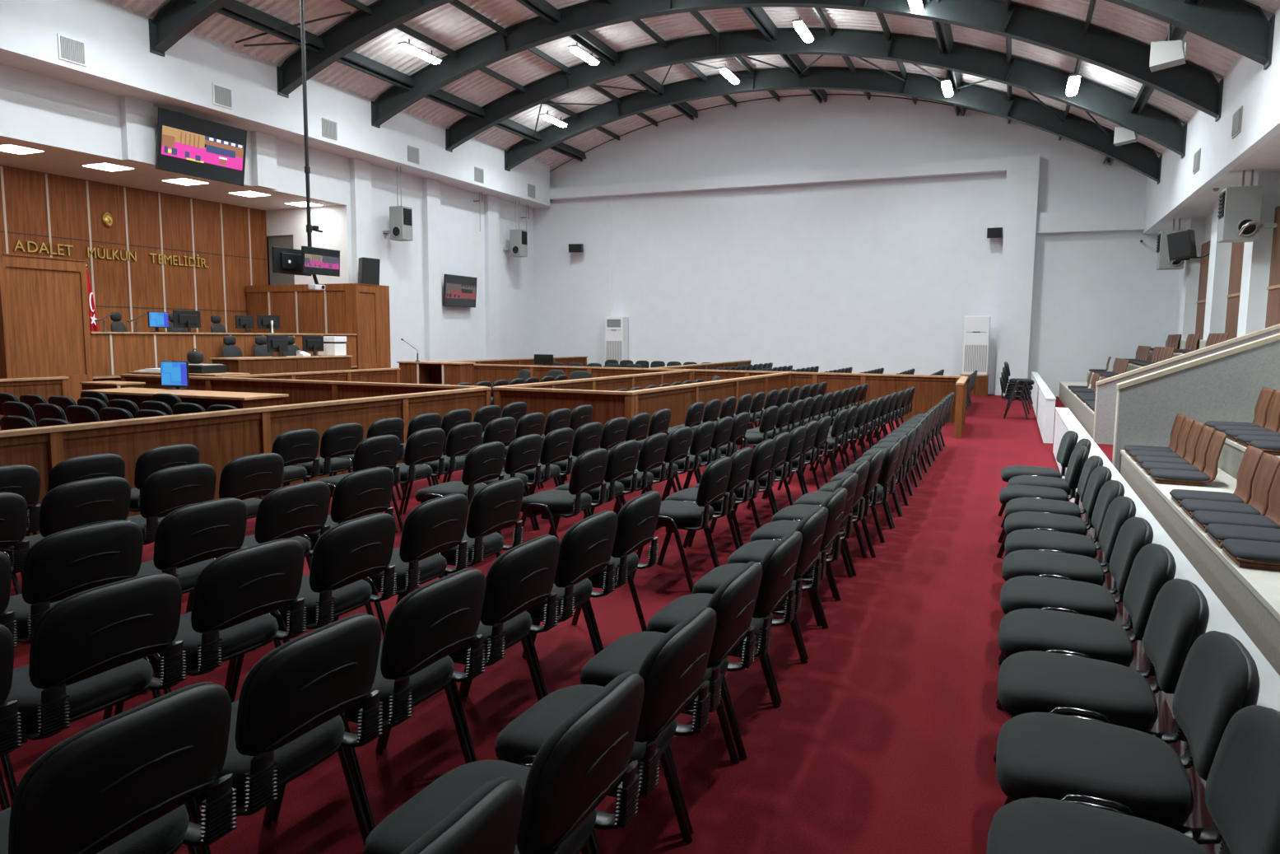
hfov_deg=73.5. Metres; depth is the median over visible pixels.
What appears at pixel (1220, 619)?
wall
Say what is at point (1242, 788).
chair
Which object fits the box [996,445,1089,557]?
chair
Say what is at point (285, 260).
monitor
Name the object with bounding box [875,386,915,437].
chair
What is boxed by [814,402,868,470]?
chair
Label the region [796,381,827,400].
chair
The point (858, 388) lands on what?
chair
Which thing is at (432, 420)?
chair
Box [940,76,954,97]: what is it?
ceiling light
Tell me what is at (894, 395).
chair
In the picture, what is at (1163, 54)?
ceiling speaker
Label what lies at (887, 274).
wall
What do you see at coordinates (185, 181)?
recessed light
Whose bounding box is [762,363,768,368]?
chair
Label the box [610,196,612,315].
cable conduit
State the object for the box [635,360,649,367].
chair
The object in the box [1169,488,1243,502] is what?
cushion
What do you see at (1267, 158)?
ceiling
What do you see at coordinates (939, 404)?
chair
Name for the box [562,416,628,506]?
chair
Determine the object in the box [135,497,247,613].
chair
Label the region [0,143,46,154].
recessed light
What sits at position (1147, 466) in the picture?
cushion
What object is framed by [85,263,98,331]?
flag
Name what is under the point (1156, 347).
chair
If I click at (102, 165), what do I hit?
recessed light
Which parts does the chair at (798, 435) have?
leg, leg, seat, leg, backrest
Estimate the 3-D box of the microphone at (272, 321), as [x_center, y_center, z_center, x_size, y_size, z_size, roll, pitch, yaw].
[-7.970,-2.171,18.561,0.048,0.270,0.046,3,7,23]
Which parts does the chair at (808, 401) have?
seat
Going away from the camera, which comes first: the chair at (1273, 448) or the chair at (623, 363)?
the chair at (1273, 448)
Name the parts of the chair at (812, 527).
seat, leg, leg, backrest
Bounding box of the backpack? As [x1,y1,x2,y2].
[186,348,204,363]
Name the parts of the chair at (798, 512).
seat, leg, leg, backrest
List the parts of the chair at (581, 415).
backrest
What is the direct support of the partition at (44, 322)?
on the floor
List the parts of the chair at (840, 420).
leg, leg, seat, leg, backrest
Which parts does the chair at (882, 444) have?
seat, leg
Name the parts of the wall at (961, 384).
post, rail, post, post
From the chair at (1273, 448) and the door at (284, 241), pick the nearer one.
the chair at (1273, 448)
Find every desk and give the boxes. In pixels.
[79,380,145,390]
[209,355,352,377]
[396,360,474,385]
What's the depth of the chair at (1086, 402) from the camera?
14.61 m
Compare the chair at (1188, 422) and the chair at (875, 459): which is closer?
the chair at (875, 459)
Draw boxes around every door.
[268,234,294,284]
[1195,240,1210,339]
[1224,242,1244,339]
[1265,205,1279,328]
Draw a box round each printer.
[188,363,226,373]
[318,335,346,355]
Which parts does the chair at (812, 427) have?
leg, seat, leg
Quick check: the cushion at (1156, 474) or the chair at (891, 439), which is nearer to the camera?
the cushion at (1156, 474)
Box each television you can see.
[155,107,246,186]
[442,274,477,307]
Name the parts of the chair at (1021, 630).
leg, seat, rail, backrest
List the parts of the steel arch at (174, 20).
plate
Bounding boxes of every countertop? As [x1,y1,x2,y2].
[89,331,356,335]
[209,355,352,359]
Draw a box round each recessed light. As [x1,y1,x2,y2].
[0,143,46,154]
[79,162,136,171]
[160,177,210,185]
[227,190,272,196]
[283,200,323,206]
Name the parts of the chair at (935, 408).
seat, leg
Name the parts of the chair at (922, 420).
seat, leg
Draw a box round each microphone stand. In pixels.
[94,312,116,331]
[127,313,148,331]
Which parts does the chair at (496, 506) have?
seat, backrest, leg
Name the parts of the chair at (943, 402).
seat, leg, leg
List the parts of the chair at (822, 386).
backrest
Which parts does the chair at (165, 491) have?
seat, backrest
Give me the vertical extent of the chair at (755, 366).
0.817 m
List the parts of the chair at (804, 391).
backrest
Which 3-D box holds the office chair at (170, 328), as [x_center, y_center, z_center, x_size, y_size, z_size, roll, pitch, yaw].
[-9.584,-1.813,18.147,0.768,1.163,0.723,3,6,19]
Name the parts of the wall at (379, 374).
post, rail, frame, panel, post, post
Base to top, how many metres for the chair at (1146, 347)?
0.408 m
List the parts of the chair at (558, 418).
backrest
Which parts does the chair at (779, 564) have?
seat, leg, leg, backrest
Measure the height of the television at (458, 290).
0.920 m
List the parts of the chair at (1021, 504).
seat, backrest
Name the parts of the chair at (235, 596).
leg, rail, cross rail, leg, seat, leg, backrest, leg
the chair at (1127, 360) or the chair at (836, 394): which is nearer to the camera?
the chair at (836, 394)
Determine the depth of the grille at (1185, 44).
12.00 m
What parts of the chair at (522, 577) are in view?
leg, leg, leg, seat, backrest, leg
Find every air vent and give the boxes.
[56,32,87,66]
[212,82,232,109]
[321,117,337,139]
[407,144,419,164]
[474,166,484,183]
[527,183,535,198]
[1192,148,1200,174]
[1231,105,1242,139]
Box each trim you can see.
[0,51,551,208]
[0,166,252,332]
[0,230,267,311]
[119,95,156,165]
[251,130,277,190]
[349,158,372,283]
[422,177,442,361]
[484,195,500,359]
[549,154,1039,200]
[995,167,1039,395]
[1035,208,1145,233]
[1093,323,1279,444]
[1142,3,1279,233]
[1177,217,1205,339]
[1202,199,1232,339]
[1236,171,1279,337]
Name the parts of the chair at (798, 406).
seat, backrest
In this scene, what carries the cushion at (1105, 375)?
on the chair at (1127, 360)
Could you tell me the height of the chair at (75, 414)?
0.817 m
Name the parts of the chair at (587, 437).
leg, seat, leg, backrest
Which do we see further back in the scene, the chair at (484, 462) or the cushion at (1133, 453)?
the cushion at (1133, 453)
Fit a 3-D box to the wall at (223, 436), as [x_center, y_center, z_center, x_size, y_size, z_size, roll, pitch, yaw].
[-4.388,0.450,6.195,0.124,0.880,11.730,3,7,23]
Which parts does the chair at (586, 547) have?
leg, leg, leg, seat, backrest, leg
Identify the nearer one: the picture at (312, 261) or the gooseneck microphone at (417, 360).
the picture at (312, 261)
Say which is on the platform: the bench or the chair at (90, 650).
the bench
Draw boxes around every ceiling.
[0,137,339,210]
[109,0,1279,171]
[1149,132,1279,233]
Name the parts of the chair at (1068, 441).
leg, leg, seat, backrest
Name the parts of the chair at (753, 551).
seat, leg, leg, backrest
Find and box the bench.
[89,331,356,376]
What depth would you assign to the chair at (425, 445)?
6.97 m
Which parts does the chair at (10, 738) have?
leg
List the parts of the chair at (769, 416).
seat, backrest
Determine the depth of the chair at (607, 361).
27.39 m
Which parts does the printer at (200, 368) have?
lid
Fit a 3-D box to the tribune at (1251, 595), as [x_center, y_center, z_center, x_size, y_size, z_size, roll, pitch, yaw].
[3.655,0.543,2.571,2.592,1.595,12.500,3,7,23]
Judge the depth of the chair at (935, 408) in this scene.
9.79 m
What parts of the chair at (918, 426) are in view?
seat, leg, leg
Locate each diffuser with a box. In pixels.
[541,115,566,127]
[720,68,739,83]
[793,21,813,42]
[1065,76,1079,96]
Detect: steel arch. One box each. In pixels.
[148,0,232,56]
[276,0,1275,97]
[371,0,1224,128]
[445,27,1187,158]
[504,66,1162,184]
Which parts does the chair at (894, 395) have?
leg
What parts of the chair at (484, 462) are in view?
rail, seat, backrest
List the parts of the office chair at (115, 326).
backrest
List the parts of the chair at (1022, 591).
leg, seat, rail, backrest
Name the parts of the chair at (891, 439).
seat, leg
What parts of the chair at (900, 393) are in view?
leg, leg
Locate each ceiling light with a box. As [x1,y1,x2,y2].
[397,38,442,64]
[539,110,567,127]
[567,42,600,65]
[718,64,740,83]
[791,16,814,42]
[907,0,923,13]
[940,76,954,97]
[1065,70,1081,96]
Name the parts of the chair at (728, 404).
backrest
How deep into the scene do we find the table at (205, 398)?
11.71 m
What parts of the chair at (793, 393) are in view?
backrest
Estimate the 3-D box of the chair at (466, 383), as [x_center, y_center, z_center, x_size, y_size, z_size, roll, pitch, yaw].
[-3.047,-0.316,13.833,0.574,0.817,0.518,3,7,23]
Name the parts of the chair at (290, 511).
seat, backrest, leg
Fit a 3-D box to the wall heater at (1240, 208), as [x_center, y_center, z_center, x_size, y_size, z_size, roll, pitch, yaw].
[10.011,-3.634,14.026,0.828,1.140,0.590,3,7,23]
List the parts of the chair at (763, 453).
leg, leg, seat, leg, leg, backrest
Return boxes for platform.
[93,365,357,381]
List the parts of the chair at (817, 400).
seat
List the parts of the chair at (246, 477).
seat, backrest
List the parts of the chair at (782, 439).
seat, leg, backrest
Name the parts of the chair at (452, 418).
backrest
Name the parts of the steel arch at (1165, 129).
plate, plate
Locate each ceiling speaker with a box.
[1113,126,1137,146]
[1149,23,1186,71]
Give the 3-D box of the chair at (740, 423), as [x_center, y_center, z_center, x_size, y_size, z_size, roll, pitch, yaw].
[0.810,0.247,8.849,0.574,0.817,0.518,3,7,23]
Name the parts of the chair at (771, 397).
seat, backrest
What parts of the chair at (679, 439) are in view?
leg, seat, leg, backrest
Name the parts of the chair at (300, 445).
backrest, seat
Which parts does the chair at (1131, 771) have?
rail, seat, rail, backrest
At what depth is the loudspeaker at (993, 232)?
23.65 m
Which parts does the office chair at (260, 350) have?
backrest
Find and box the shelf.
[425,382,442,384]
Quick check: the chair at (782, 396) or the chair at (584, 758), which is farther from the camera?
the chair at (782, 396)
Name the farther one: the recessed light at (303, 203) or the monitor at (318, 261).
the recessed light at (303, 203)
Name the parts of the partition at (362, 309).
cross panel, cross frame, hall panel, hall frame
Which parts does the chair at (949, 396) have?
seat, leg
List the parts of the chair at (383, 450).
rail, cross rail, seat, backrest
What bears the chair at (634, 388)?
on the floor
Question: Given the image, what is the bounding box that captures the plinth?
[959,373,989,395]
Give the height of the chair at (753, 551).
0.817 m
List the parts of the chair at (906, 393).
leg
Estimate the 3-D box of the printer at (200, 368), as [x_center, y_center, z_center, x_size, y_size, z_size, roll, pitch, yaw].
[-7.499,-0.999,14.612,0.640,0.145,0.512,3,7,23]
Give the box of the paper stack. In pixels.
[134,367,160,372]
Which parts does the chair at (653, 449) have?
leg, leg, leg, seat, backrest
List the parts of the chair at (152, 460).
seat, backrest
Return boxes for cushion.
[1067,385,1087,387]
[1070,387,1091,390]
[1071,388,1092,390]
[1072,389,1094,392]
[1077,393,1095,395]
[1079,395,1095,397]
[1079,395,1095,399]
[1082,397,1095,400]
[1089,368,1107,371]
[1102,374,1117,377]
[1123,444,1172,451]
[1129,359,1145,361]
[1129,450,1181,457]
[1135,455,1190,464]
[1141,461,1199,471]
[1149,468,1210,481]
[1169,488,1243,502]
[1173,349,1191,350]
[1180,498,1260,515]
[1191,510,1279,528]
[1204,420,1260,427]
[1214,424,1273,431]
[1224,429,1279,437]
[1236,434,1279,442]
[1250,440,1279,450]
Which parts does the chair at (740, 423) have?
leg, seat, backrest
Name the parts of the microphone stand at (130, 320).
boom arm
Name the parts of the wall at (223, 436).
post, frame, rail, post, post, post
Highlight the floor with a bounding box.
[0,394,1183,853]
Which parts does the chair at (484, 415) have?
backrest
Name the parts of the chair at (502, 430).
leg, backrest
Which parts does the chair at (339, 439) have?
seat, backrest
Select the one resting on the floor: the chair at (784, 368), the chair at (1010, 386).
the chair at (784, 368)
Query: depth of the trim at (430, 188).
24.58 m
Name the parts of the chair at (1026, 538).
seat, rail, backrest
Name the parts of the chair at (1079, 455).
leg, leg, seat, backrest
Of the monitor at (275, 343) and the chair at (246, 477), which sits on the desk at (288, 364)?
the monitor at (275, 343)
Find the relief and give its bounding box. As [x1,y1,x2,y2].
[102,212,112,227]
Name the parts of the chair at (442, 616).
leg, leg, leg, seat, backrest, leg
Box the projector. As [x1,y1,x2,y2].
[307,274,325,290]
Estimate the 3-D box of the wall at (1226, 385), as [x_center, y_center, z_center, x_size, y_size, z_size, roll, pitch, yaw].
[6.121,-0.322,8.365,2.570,2.130,0.190,3,7,23]
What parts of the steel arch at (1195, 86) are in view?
plate, plate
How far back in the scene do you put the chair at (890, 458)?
6.19 m
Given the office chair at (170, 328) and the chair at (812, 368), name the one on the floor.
the chair at (812, 368)
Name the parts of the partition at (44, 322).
cross frame, hall panel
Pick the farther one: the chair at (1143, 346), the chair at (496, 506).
the chair at (1143, 346)
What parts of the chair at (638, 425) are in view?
backrest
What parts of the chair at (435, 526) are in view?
leg, rail, leg, leg, seat, backrest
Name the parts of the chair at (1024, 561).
seat, rail, backrest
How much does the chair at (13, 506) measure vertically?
0.817 m
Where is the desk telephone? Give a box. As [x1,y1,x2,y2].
[296,349,311,356]
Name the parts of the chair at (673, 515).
leg, leg, cross rail, rail, leg, seat, leg, backrest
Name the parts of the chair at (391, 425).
seat, backrest, leg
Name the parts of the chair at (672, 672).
rail, seat, leg, backrest, leg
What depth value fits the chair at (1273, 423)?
7.56 m
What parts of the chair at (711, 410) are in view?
seat, backrest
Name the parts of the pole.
arm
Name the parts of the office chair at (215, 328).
backrest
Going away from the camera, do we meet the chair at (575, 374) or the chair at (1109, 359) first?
the chair at (575, 374)
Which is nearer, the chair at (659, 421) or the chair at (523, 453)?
the chair at (523, 453)
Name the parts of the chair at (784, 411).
seat, backrest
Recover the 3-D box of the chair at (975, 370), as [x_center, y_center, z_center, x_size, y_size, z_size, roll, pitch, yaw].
[7.755,-0.939,20.527,0.574,0.817,0.518,3,7,23]
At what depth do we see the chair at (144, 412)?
8.45 m
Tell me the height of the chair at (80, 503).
0.817 m
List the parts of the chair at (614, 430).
leg, backrest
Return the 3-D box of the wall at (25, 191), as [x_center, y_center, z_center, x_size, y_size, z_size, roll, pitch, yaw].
[-14.182,-2.422,13.179,0.150,4.950,21.220,3,7,23]
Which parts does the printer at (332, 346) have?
scanner lid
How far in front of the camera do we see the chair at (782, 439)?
6.85 m
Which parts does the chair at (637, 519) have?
leg, leg, leg, seat, backrest, leg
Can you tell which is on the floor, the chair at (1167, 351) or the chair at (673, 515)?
the chair at (673, 515)
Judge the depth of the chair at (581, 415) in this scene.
9.40 m
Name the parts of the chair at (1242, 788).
rail, seat, backrest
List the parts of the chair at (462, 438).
leg, leg, seat, leg, backrest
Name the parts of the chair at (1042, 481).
seat, backrest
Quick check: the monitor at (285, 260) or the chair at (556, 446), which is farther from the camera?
the monitor at (285, 260)
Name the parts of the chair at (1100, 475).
seat, rail, backrest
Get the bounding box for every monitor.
[147,311,168,331]
[160,360,189,389]
[172,309,200,332]
[235,315,254,332]
[256,314,279,332]
[266,335,288,356]
[271,246,311,275]
[301,245,339,276]
[302,335,323,355]
[534,353,553,365]
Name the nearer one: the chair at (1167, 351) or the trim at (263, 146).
the chair at (1167, 351)
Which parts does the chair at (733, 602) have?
seat, leg, leg, backrest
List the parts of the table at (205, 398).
panel, modesty panel, panel, panel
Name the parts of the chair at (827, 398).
seat, backrest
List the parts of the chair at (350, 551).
leg, rail, cross rail, leg, seat, backrest, leg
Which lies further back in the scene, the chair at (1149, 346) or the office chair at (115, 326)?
the chair at (1149, 346)
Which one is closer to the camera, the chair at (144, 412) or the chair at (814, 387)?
the chair at (144, 412)
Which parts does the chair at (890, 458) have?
seat, leg, leg, backrest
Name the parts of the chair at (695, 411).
seat, backrest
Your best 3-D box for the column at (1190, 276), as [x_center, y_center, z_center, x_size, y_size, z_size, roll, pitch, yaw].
[12.868,-2.642,20.087,0.280,4.370,0.600,3,7,23]
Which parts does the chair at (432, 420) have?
leg, backrest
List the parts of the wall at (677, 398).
post, post, rail, panel, frame, post, post, post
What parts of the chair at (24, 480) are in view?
backrest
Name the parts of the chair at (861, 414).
leg, leg, seat, leg, leg, backrest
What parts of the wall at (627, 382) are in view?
post, frame, panel, post, post, post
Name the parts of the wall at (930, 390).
post, post, frame, rail, post, post, frame, post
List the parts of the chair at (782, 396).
backrest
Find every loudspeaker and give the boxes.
[358,256,380,284]
[568,243,583,252]
[986,227,1002,237]
[1166,228,1209,260]
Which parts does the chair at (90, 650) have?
leg, seat, backrest, leg, leg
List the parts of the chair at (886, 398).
leg, leg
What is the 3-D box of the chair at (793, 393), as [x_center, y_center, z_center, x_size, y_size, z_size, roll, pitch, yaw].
[2.214,-0.245,13.584,0.574,0.817,0.518,3,7,23]
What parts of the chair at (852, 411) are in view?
leg, seat, leg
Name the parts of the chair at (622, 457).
leg, seat, leg, leg, backrest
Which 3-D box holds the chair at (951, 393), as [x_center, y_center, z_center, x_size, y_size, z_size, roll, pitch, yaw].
[4.222,-0.099,12.364,0.574,0.817,0.518,3,7,23]
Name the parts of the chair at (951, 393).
seat, leg, leg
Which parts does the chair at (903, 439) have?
seat, leg, backrest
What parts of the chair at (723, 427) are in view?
leg, leg, leg, seat, backrest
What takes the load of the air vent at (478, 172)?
attached to the wall at (116, 37)
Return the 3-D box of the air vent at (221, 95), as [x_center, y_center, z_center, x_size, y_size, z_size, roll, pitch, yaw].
[-8.289,-6.568,17.020,0.035,0.400,0.460,3,7,23]
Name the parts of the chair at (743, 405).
backrest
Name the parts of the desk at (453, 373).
panel, panel, panel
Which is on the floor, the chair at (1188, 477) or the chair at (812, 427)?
the chair at (812, 427)
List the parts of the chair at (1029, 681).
leg, seat, rail, backrest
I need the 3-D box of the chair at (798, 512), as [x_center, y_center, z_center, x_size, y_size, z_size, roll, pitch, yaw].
[1.148,0.610,5.475,0.574,0.817,0.518,3,7,24]
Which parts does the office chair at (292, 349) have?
backrest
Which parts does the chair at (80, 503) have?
rail, seat, backrest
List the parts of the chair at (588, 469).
leg, rail, cross rail, leg, leg, seat, leg, backrest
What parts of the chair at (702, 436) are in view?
leg, leg, seat, leg, backrest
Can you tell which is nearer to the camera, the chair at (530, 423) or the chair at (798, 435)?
the chair at (798, 435)
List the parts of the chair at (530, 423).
backrest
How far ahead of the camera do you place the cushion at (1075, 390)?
17.63 m
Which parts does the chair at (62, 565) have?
leg, seat, backrest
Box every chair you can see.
[0,392,19,414]
[0,415,37,430]
[0,464,40,535]
[0,475,132,578]
[0,492,30,643]
[0,551,21,744]
[0,572,186,800]
[0,623,22,810]
[0,681,236,853]
[1,400,36,423]
[3,519,148,742]
[19,394,47,427]
[27,453,125,535]
[32,403,67,423]
[37,418,71,427]
[47,395,77,417]
[65,404,100,423]
[77,396,107,419]
[80,390,108,407]
[99,407,134,421]
[107,398,139,418]
[110,311,127,331]
[114,538,307,715]
[125,463,216,544]
[129,443,200,511]
[134,409,167,418]
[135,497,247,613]
[139,400,172,414]
[150,393,181,414]
[167,313,187,332]
[172,402,205,414]
[186,613,383,853]
[207,404,237,411]
[210,314,226,332]
[214,452,283,518]
[214,480,330,650]
[222,335,242,357]
[229,512,396,702]
[253,335,274,356]
[258,428,320,499]
[271,567,485,833]
[282,335,299,355]
[286,422,363,485]
[297,466,395,558]
[315,434,400,532]
[329,417,404,503]
[331,493,469,635]
[363,670,644,853]
[383,534,559,761]
[390,427,445,531]
[400,412,441,498]
[400,776,522,853]
[402,421,482,513]
[403,477,524,597]
[414,441,505,532]
[435,408,471,484]
[437,404,501,479]
[446,416,516,482]
[456,381,471,385]
[460,433,542,535]
[464,509,617,696]
[474,381,491,403]
[482,401,526,440]
[490,379,508,404]
[491,377,524,397]
[494,605,716,853]
[502,412,544,488]
[502,427,573,529]
[517,368,530,381]
[520,447,608,539]
[524,377,539,383]
[530,421,602,516]
[532,490,660,651]
[539,375,553,381]
[539,408,571,488]
[541,404,593,479]
[547,369,564,379]
[549,362,563,365]
[552,439,639,535]
[553,374,567,381]
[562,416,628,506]
[567,362,582,366]
[569,370,591,379]
[579,561,762,833]
[586,363,601,367]
[590,432,668,515]
[599,412,650,496]
[604,359,618,367]
[605,363,621,367]
[614,388,627,390]
[615,426,691,514]
[619,359,633,367]
[625,363,641,367]
[627,456,731,591]
[628,386,642,390]
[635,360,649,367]
[637,408,670,480]
[643,384,656,389]
[646,530,802,759]
[650,360,665,367]
[651,420,714,500]
[657,382,670,387]
[661,446,753,566]
[665,401,704,471]
[665,416,733,498]
[666,361,681,366]
[670,381,681,386]
[672,398,721,466]
[681,380,693,384]
[683,361,697,364]
[685,411,749,488]
[687,438,775,546]
[688,395,736,446]
[692,506,828,702]
[693,378,703,382]
[709,432,790,528]
[711,375,719,381]
[716,393,752,423]
[726,487,847,659]
[729,366,735,370]
[730,405,778,449]
[731,391,764,428]
[731,425,806,519]
[735,365,741,370]
[741,364,747,370]
[746,364,753,370]
[746,389,777,429]
[746,402,792,449]
[746,420,818,507]
[748,387,788,429]
[749,472,858,625]
[752,363,758,370]
[755,399,804,432]
[758,363,763,369]
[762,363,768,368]
[762,386,799,408]
[765,415,831,498]
[768,362,772,367]
[771,460,870,597]
[772,367,777,371]
[777,366,782,371]
[782,365,787,371]
[786,365,792,370]
[787,409,847,484]
[789,396,813,428]
[791,384,809,404]
[794,449,883,575]
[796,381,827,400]
[802,404,857,474]
[804,394,823,425]
[805,367,810,372]
[807,382,819,397]
[808,391,833,421]
[809,366,814,372]
[814,365,819,372]
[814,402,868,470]
[818,390,841,419]
[818,442,900,557]
[824,399,876,464]
[828,388,849,425]
[830,384,861,424]
[830,434,907,535]
[831,383,868,425]
[834,396,883,459]
[836,386,855,409]
[842,394,891,453]
[843,428,916,527]
[844,367,849,372]
[854,391,897,445]
[854,422,922,515]
[862,390,904,441]
[862,417,926,504]
[867,388,910,441]
[870,413,930,494]
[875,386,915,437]
[877,409,934,485]
[884,405,939,479]
[890,402,942,470]
[898,399,946,465]
[901,396,948,460]
[907,394,951,455]
[912,391,954,450]
[965,374,972,410]
[966,371,976,405]
[966,372,975,408]
[966,376,971,396]
[967,370,977,404]
[986,704,1279,853]
[993,543,1176,760]
[995,577,1209,805]
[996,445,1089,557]
[996,516,1153,703]
[996,630,1259,844]
[997,430,1078,527]
[997,495,1135,660]
[999,377,1029,419]
[1000,372,1031,414]
[1002,367,1033,409]
[1002,465,1112,577]
[1004,361,1034,404]
[1004,455,1103,556]
[1004,479,1124,567]
[1007,437,1091,496]
[1067,371,1092,389]
[1070,372,1096,391]
[1071,373,1098,392]
[1072,374,1100,394]
[1075,376,1104,396]
[1077,377,1107,397]
[1079,395,1095,399]
[1079,395,1095,400]
[1082,397,1095,402]
[1084,400,1094,405]
[1089,356,1111,372]
[1093,357,1117,372]
[1095,358,1119,373]
[1097,358,1121,374]
[1098,358,1124,377]
[1100,358,1126,376]
[1102,359,1129,377]
[1121,345,1140,358]
[1123,413,1186,456]
[1126,345,1145,359]
[1128,345,1150,363]
[1129,416,1194,461]
[1131,346,1158,364]
[1134,346,1160,365]
[1135,345,1142,359]
[1135,420,1204,468]
[1136,346,1163,365]
[1139,346,1167,366]
[1140,345,1148,360]
[1141,347,1170,366]
[1141,425,1214,474]
[1145,347,1174,366]
[1148,430,1227,486]
[1149,334,1171,350]
[1149,334,1174,350]
[1152,334,1177,349]
[1169,445,1263,507]
[1173,333,1200,353]
[1174,334,1181,349]
[1179,452,1279,518]
[1182,333,1213,353]
[1184,334,1191,349]
[1186,333,1218,353]
[1188,333,1196,349]
[1190,332,1223,351]
[1191,464,1279,532]
[1204,386,1275,428]
[1205,523,1279,548]
[1213,389,1279,432]
[1219,538,1279,570]
[1220,332,1228,342]
[1224,426,1279,442]
[1235,434,1279,446]
[1248,440,1279,455]
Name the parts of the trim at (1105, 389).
edge trim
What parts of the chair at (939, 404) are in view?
seat, leg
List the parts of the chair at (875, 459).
seat, leg, leg, backrest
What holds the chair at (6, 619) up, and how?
on the floor
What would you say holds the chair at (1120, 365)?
on the tribune at (1082, 411)
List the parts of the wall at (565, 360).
rail, frame, panel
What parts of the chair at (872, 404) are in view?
seat, leg, leg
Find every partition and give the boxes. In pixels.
[0,252,93,404]
[245,283,390,369]
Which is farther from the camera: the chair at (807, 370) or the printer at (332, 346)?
the chair at (807, 370)
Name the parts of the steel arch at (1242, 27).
plate, plate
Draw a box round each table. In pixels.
[80,387,288,411]
[128,371,250,377]
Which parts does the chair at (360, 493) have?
rail, leg, seat, backrest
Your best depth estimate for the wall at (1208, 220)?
19.50 m
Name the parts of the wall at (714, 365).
frame, panel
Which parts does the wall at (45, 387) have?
frame, rail, post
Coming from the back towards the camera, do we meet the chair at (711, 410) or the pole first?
the pole
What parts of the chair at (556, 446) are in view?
leg, seat, leg, backrest, leg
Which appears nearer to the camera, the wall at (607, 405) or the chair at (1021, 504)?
the chair at (1021, 504)
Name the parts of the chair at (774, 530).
seat, leg, leg, backrest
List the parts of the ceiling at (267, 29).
bracing rod, bracing rod, bracing rod, bracing rod, bracing rod, bracing rod, bracing rod, bracing rod, bracing rod, bracing rod, bracing rod, bracing rod, bracing rod, bracing rod, bracing rod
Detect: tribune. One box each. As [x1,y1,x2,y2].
[1058,339,1206,438]
[1120,431,1279,675]
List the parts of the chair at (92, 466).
backrest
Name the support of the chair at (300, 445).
on the floor
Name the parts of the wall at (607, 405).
post, frame, rail, post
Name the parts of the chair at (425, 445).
leg, leg, seat, backrest, leg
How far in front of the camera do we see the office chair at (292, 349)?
18.65 m
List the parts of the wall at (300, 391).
post, post, panel, frame, rail, post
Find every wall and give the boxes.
[0,0,549,205]
[0,64,349,205]
[0,164,268,332]
[0,376,69,430]
[0,386,491,536]
[120,373,488,404]
[216,367,400,382]
[265,204,352,283]
[349,162,534,367]
[451,355,587,366]
[473,363,962,423]
[492,386,636,434]
[493,369,693,390]
[533,94,1179,395]
[631,372,792,455]
[651,359,751,369]
[954,376,968,437]
[1030,371,1056,442]
[1052,407,1279,853]
[1112,332,1279,473]
[1174,171,1279,334]
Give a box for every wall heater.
[382,166,412,241]
[503,200,527,257]
[1155,218,1200,269]
[1217,169,1277,242]
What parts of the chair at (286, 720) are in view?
cross rail, leg, leg, seat, backrest, leg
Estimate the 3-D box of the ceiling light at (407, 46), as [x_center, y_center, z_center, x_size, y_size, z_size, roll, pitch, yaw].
[-4.793,-8.227,18.722,0.214,0.235,1.280,3,7,23]
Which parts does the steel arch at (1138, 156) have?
plate, plate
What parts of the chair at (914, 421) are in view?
seat, leg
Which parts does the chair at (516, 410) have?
backrest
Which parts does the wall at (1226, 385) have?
edge trim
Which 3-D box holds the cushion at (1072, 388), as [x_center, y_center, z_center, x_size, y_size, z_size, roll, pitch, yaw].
[9.367,-0.777,18.140,0.400,0.042,0.390,3,7,24]
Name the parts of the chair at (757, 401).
seat, backrest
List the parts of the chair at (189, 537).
seat, leg, backrest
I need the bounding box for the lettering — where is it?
[13,239,209,267]
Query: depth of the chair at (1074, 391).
17.64 m
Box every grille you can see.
[568,244,581,251]
[607,340,621,363]
[963,344,986,372]
[1167,230,1191,259]
[1183,41,1186,60]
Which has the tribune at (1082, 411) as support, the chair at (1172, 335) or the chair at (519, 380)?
the chair at (1172, 335)
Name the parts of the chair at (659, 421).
seat, backrest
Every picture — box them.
[161,125,243,170]
[304,253,339,269]
[445,283,475,299]
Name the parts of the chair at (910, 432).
seat, leg, leg, backrest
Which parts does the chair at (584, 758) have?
seat, rail, backrest, leg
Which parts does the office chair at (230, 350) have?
backrest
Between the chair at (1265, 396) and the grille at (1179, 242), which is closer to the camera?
the chair at (1265, 396)
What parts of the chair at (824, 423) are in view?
leg, leg, seat, leg, backrest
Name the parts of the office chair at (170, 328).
backrest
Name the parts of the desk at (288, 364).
panel, panel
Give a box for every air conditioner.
[605,316,628,363]
[961,316,990,374]
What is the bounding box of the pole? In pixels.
[299,0,322,246]
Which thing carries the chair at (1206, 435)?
on the tribune at (1251, 595)
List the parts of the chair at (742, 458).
leg, seat, leg, leg, backrest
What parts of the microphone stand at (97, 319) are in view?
boom arm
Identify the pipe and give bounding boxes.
[473,191,482,231]
[520,204,529,230]
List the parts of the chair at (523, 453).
seat, backrest, leg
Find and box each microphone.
[270,320,273,332]
[400,338,419,361]
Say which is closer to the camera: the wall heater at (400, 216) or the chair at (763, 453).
the chair at (763, 453)
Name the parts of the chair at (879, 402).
leg, leg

